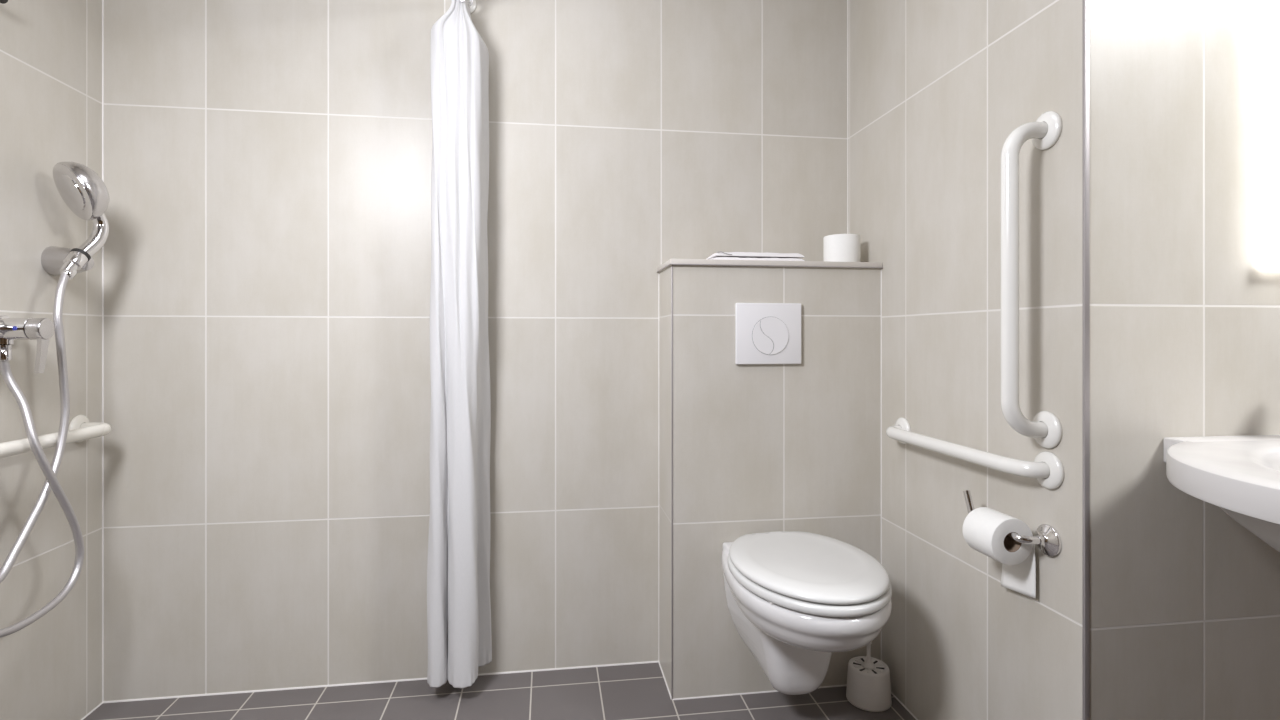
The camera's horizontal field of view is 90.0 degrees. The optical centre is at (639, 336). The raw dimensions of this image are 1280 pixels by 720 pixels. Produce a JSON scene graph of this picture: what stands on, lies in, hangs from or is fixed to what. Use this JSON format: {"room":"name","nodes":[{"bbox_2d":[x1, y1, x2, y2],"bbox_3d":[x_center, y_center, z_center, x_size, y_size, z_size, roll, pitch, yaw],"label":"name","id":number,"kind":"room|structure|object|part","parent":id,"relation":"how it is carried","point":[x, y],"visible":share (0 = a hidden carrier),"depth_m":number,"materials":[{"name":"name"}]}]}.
{"room":"accessible bathroom","nodes":[
{"label":"accessible bathroom","id":0,"kind":"room"},
{"bbox_2d":[0,0,101,719],"bbox_3d":[-1.306,-0.190,-0.032,0.100,2.450,3.910,0,0,-8],"label":"wall","id":1,"kind":"structure","parent":0,"point":[51,50],"depth_m":1.61,"materials":[{"name":"beige tile"}]},
{"bbox_2d":[0,315,54,372],"bbox_3d":[-1.390,0.015,1.412,0.145,0.131,0.214,0,0,-8],"label":"shower mixer","id":2,"kind":"object","parent":1,"relation":"attached to","point":[41,330],"visible":1,"depth_m":1.41,"materials":[{"name":"silver metal"}]},
{"bbox_3d":[-1.332,0.019,1.421,0.029,0.122,0.048,0,0,-8],"label":"lever","id":3,"kind":"part","parent":2,"relation":"part of","materials":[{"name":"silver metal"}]},
{"bbox_2d":[0,273,84,637],"bbox_3d":[-1.359,0.234,1.375,0.095,0.778,0.376,0,0,-8],"label":"shower hose","id":4,"kind":"object","parent":2,"relation":"attached to","point":[50,473],"visible":1,"depth_m":1.47,"materials":[{"name":"metal"}]},
{"bbox_2d":[0,415,110,457],"bbox_3d":[-1.410,0.245,1.381,0.096,0.076,0.769,0,0,-8],"label":"grab bar","id":5,"kind":"object","parent":1,"relation":"attached to","point":[81,429],"visible":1,"depth_m":1.57,"materials":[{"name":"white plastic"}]},
{"bbox_2d":[41,246,93,275],"bbox_3d":[-1.433,-0.193,1.608,0.138,0.074,0.074,0,0,20],"label":"bracket","id":6,"kind":"object","parent":1,"relation":"attached to","point":[53,258],"visible":0.9,"depth_m":1.59,"materials":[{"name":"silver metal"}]},
{"bbox_2d":[63,250,88,269],"bbox_3d":[-1.393,-0.190,1.580,0.040,0.048,0.049,0,0,8],"label":"socket","id":7,"kind":"object","parent":6,"relation":"attached to","point":[79,257],"depth_m":1.58,"materials":[{"name":"silver metal"}]},
{"bbox_2d":[53,162,109,279],"bbox_3d":[-1.389,-0.285,1.592,0.107,0.291,0.142,0,0,-41],"label":"shower","id":8,"kind":"object","parent":6,"relation":"attached to","point":[80,187],"visible":0.99,"depth_m":1.57,"materials":[{"name":"silver metal"}]},
{"bbox_3d":[-1.389,-0.263,1.602,0.034,0.226,0.116,0,0,7],"label":"handle","id":9,"kind":"part","parent":8,"relation":"part of","materials":[{"name":"silver metal"}]},
{"bbox_2d":[81,702,102,719],"bbox_3d":[-1.378,1.035,0.817,0.006,0.006,2.010,0,0,-8],"label":"trim","id":10,"kind":"structure","parent":1,"relation":"attached to","point":[84,717],"depth_m":1.77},
{"bbox_2d":[102,0,103,701],"bbox_3d":[-1.521,-0.190,1.812,0.006,2.450,0.006,0,0,-8],"label":"trim","id":11,"kind":"structure","parent":1,"relation":"attached to","point":[102,0],"depth_m":1.81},
{"bbox_2d":[104,0,846,700],"bbox_3d":[-0.372,-0.190,2.028,2.336,2.450,0.100,0,0,-8],"label":"wall","id":12,"kind":"structure","parent":0,"point":[268,163],"depth_m":1.92,"materials":[{"name":"beige tile"}]},
{"bbox_2d":[103,661,658,702],"bbox_3d":[-0.730,1.035,1.926,1.598,0.008,0.008,0,0,-8],"label":"trim","id":13,"kind":"structure","parent":12,"relation":"attached to","point":[127,700],"depth_m":1.90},
{"bbox_2d":[467,0,475,13],"bbox_3d":[-0.365,-1.200,0.811,0.060,0.429,2.310,0,0,-8],"label":"rail","id":14,"kind":"object","parent":12,"relation":"attached to","point":[473,6],"visible":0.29,"depth_m":1.95,"materials":[{"name":"white metal"}]},
{"bbox_2d":[427,0,491,687],"bbox_3d":[-0.525,-0.022,1.863,0.173,2.013,0.146,0,0,-8],"label":"shower curtain","id":15,"kind":"object","parent":14,"relation":"hanging from","point":[458,560],"visible":1,"depth_m":1.81,"materials":[{"name":"white fabric"}]},
{"bbox_2d":[658,273,658,660],"bbox_3d":[0.061,0.415,2.039,0.004,1.240,0.004,0,0,-8],"label":"trim","id":16,"kind":"structure","parent":12,"relation":"attached to","point":[658,273],"depth_m":2.04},
{"bbox_2d":[847,0,847,233],"bbox_3d":[0.692,-0.820,2.131,0.004,1.190,0.004,0,0,-8],"label":"trim","id":17,"kind":"structure","parent":12,"relation":"attached to","point":[847,0],"depth_m":2.13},
{"bbox_2d":[83,663,915,719],"bbox_3d":[0.722,1.085,0.261,4.197,0.100,3.910,0,0,-8],"label":"floor","id":18,"kind":"structure","parent":0,"point":[633,691],"depth_m":1.81,"materials":[{"name":"grey tile"}]},
{"bbox_2d":[846,656,891,711],"bbox_3d":[0.652,0.985,1.824,0.122,0.100,0.122,0,0,-8],"label":"toilet brush holder","id":19,"kind":"object","parent":18,"relation":"on","point":[867,690],"visible":0.94,"depth_m":1.78,"materials":[{"name":"white plastic"}]},
{"bbox_2d":[862,642,875,669],"bbox_3d":[0.652,0.940,1.824,0.037,0.151,0.037,0,0,-8],"label":"toilet brush","id":20,"kind":"object","parent":19,"relation":"in","point":[867,664],"visible":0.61,"depth_m":1.82,"materials":[{"name":"white plastic"}]},
{"bbox_2d":[659,265,880,698],"bbox_3d":[0.392,0.415,1.978,0.638,1.240,0.216,0,0,-8],"label":"wall","id":21,"kind":"structure","parent":0,"point":[758,448],"depth_m":1.86,"materials":[{"name":"beige tile"}]},
{"bbox_2d":[658,662,671,699],"bbox_3d":[0.076,1.035,1.933,0.006,0.006,0.216,0,0,-8],"label":"trim","id":22,"kind":"structure","parent":21,"relation":"attached to","point":[658,662],"depth_m":1.93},
{"bbox_2d":[671,265,672,698],"bbox_3d":[0.092,0.415,1.827,0.004,1.239,0.006,0,0,-8],"label":"trim","id":23,"kind":"structure","parent":21,"relation":"attached to","point":[672,265],"depth_m":1.82,"materials":[{"name":"metal"}]},
{"bbox_2d":[672,684,846,699],"bbox_3d":[0.407,1.035,1.871,0.638,0.006,0.006,0,0,-8],"label":"trim","id":24,"kind":"structure","parent":21,"relation":"attached to","point":[846,684],"depth_m":1.85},
{"bbox_2d":[735,303,800,363],"bbox_3d":[0.373,-0.010,1.859,0.198,0.178,0.015,0,0,-8],"label":"flush plate","id":25,"kind":"object","parent":21,"relation":"attached to","point":[765,333],"visible":1,"depth_m":1.85,"materials":[{"name":"white plastic"}]},
{"bbox_2d":[657,259,882,272],"bbox_3d":[0.388,-0.214,1.972,0.646,0.017,0.227,0,0,-8],"label":"ledge shelf","id":26,"kind":"object","parent":21,"relation":"on","point":[696,262],"visible":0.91,"depth_m":1.86,"materials":[{"name":"metal"}]},
{"bbox_2d":[707,251,803,260],"bbox_3d":[0.339,-0.238,1.934,0.291,0.030,0.128,0,0,-8],"label":"bag","id":27,"kind":"object","parent":26,"relation":"on","point":[721,255],"visible":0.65,"depth_m":1.88,"materials":[{"name":"white plastic"}]},
{"bbox_2d":[823,234,859,261],"bbox_3d":[0.623,-0.267,1.977,0.109,0.088,0.109,0,0,-8],"label":"toilet roll","id":28,"kind":"object","parent":26,"relation":"on","point":[836,247],"visible":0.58,"depth_m":1.93,"materials":[{"name":"paper"}]},
{"bbox_2d":[721,531,891,694],"bbox_3d":[0.418,0.746,1.618,0.375,0.380,0.504,0,0,-8],"label":"toilet","id":29,"kind":"object","parent":21,"relation":"attached to","point":[795,599],"visible":1,"depth_m":1.52,"materials":[{"name":"white ceramic"}]},
{"bbox_3d":[0.421,0.566,1.602,0.366,0.021,0.460,0,0,-8],"label":"lid","id":30,"kind":"part","parent":29,"relation":"part of","materials":[{"name":"white plastic"}]},
{"bbox_3d":[0.421,0.591,1.602,0.374,0.020,0.472,0,0,-8],"label":"seat","id":31,"kind":"part","parent":29,"relation":"part of","materials":[{"name":"white plastic"}]},
{"bbox_2d":[848,0,1131,719],"bbox_3d":[0.809,-0.190,1.667,0.100,2.450,0.950,0,0,-8],"label":"wall","id":32,"kind":"structure","parent":0,"point":[937,89],"depth_m":1.45,"materials":[{"name":"beige tile"}]},
{"bbox_2d":[881,268,881,660],"bbox_3d":[0.723,0.415,1.917,0.004,1.240,0.004,0,0,-8],"label":"trim","id":33,"kind":"structure","parent":32,"relation":"attached to","point":[881,268],"depth_m":1.92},
{"bbox_2d":[891,692,917,719],"bbox_3d":[0.775,1.035,1.554,0.006,0.006,0.734,0,0,-8],"label":"trim","id":34,"kind":"structure","parent":32,"relation":"attached to","point":[902,704],"depth_m":1.79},
{"bbox_2d":[886,417,1063,488],"bbox_3d":[0.746,0.264,1.530,0.065,0.076,0.602,0,0,-8],"label":"grab bar","id":35,"kind":"object","parent":32,"relation":"attached to","point":[1047,468],"visible":1,"depth_m":1.35,"materials":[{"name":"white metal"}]},
{"bbox_2d":[963,490,1061,556],"bbox_3d":[0.770,0.388,1.339,0.071,0.094,0.204,0,0,-8],"label":"toilet paper holder","id":36,"kind":"object","parent":32,"relation":"attached to","point":[1047,538],"visible":0.8,"depth_m":1.26,"materials":[{"name":"silver metal"}]},
{"bbox_2d":[963,507,1035,597],"bbox_3d":[0.744,0.452,1.331,0.098,0.173,0.092,0,0,-8],"label":"toilet roll","id":37,"kind":"object","parent":36,"relation":"hanging from","point":[985,529],"visible":0.94,"depth_m":1.30,"materials":[{"name":"paper"}]},
{"bbox_3d":[0.759,0.376,1.349,0.052,0.071,0.180,0,0,-8],"label":"arm","id":38,"kind":"part","parent":36,"relation":"part of","materials":[{"name":"silver metal"}]},
{"bbox_2d":[1001,111,1061,447],"bbox_3d":[0.765,-0.114,1.271,0.100,0.671,0.074,0,0,-8],"label":"grab bar","id":39,"kind":"object","parent":32,"relation":"attached to","point":[1045,427],"visible":1,"depth_m":1.25,"materials":[{"name":"white metal"}]},
{"bbox_2d":[1082,0,1089,719],"bbox_3d":[0.831,-0.190,1.192,0.010,2.450,0.006,0,0,-8],"label":"trim","id":40,"kind":"structure","parent":32,"relation":"attached to","point":[1085,3],"depth_m":1.19,"materials":[{"name":"metal"}]},
{"bbox_2d":[1132,0,1279,719],"bbox_3d":[1.791,-0.190,1.380,1.761,2.450,0.100,0,0,-8],"label":"wall","id":41,"kind":"structure","parent":0,"point":[1206,314],"depth_m":1.23,"materials":[{"name":"beige tile"}]},
{"bbox_2d":[1163,434,1279,551],"bbox_3d":[1.220,0.281,0.855,0.840,0.183,0.775,0,0,-8],"label":"washbasin","id":42,"kind":"object","parent":41,"relation":"attached to","point":[1239,475],"visible":1,"depth_m":0.94,"materials":[{"name":"white ceramic"}]},
{"bbox_2d":[1260,0,1279,267],"bbox_3d":[1.256,-0.602,1.239,0.118,0.937,0.026,0,0,-8],"label":"lamp","id":43,"kind":"object","parent":41,"relation":"attached to","point":[1269,9],"visible":1,"depth_m":1.22,"materials":[{"name":"white plastic"}]}
]}

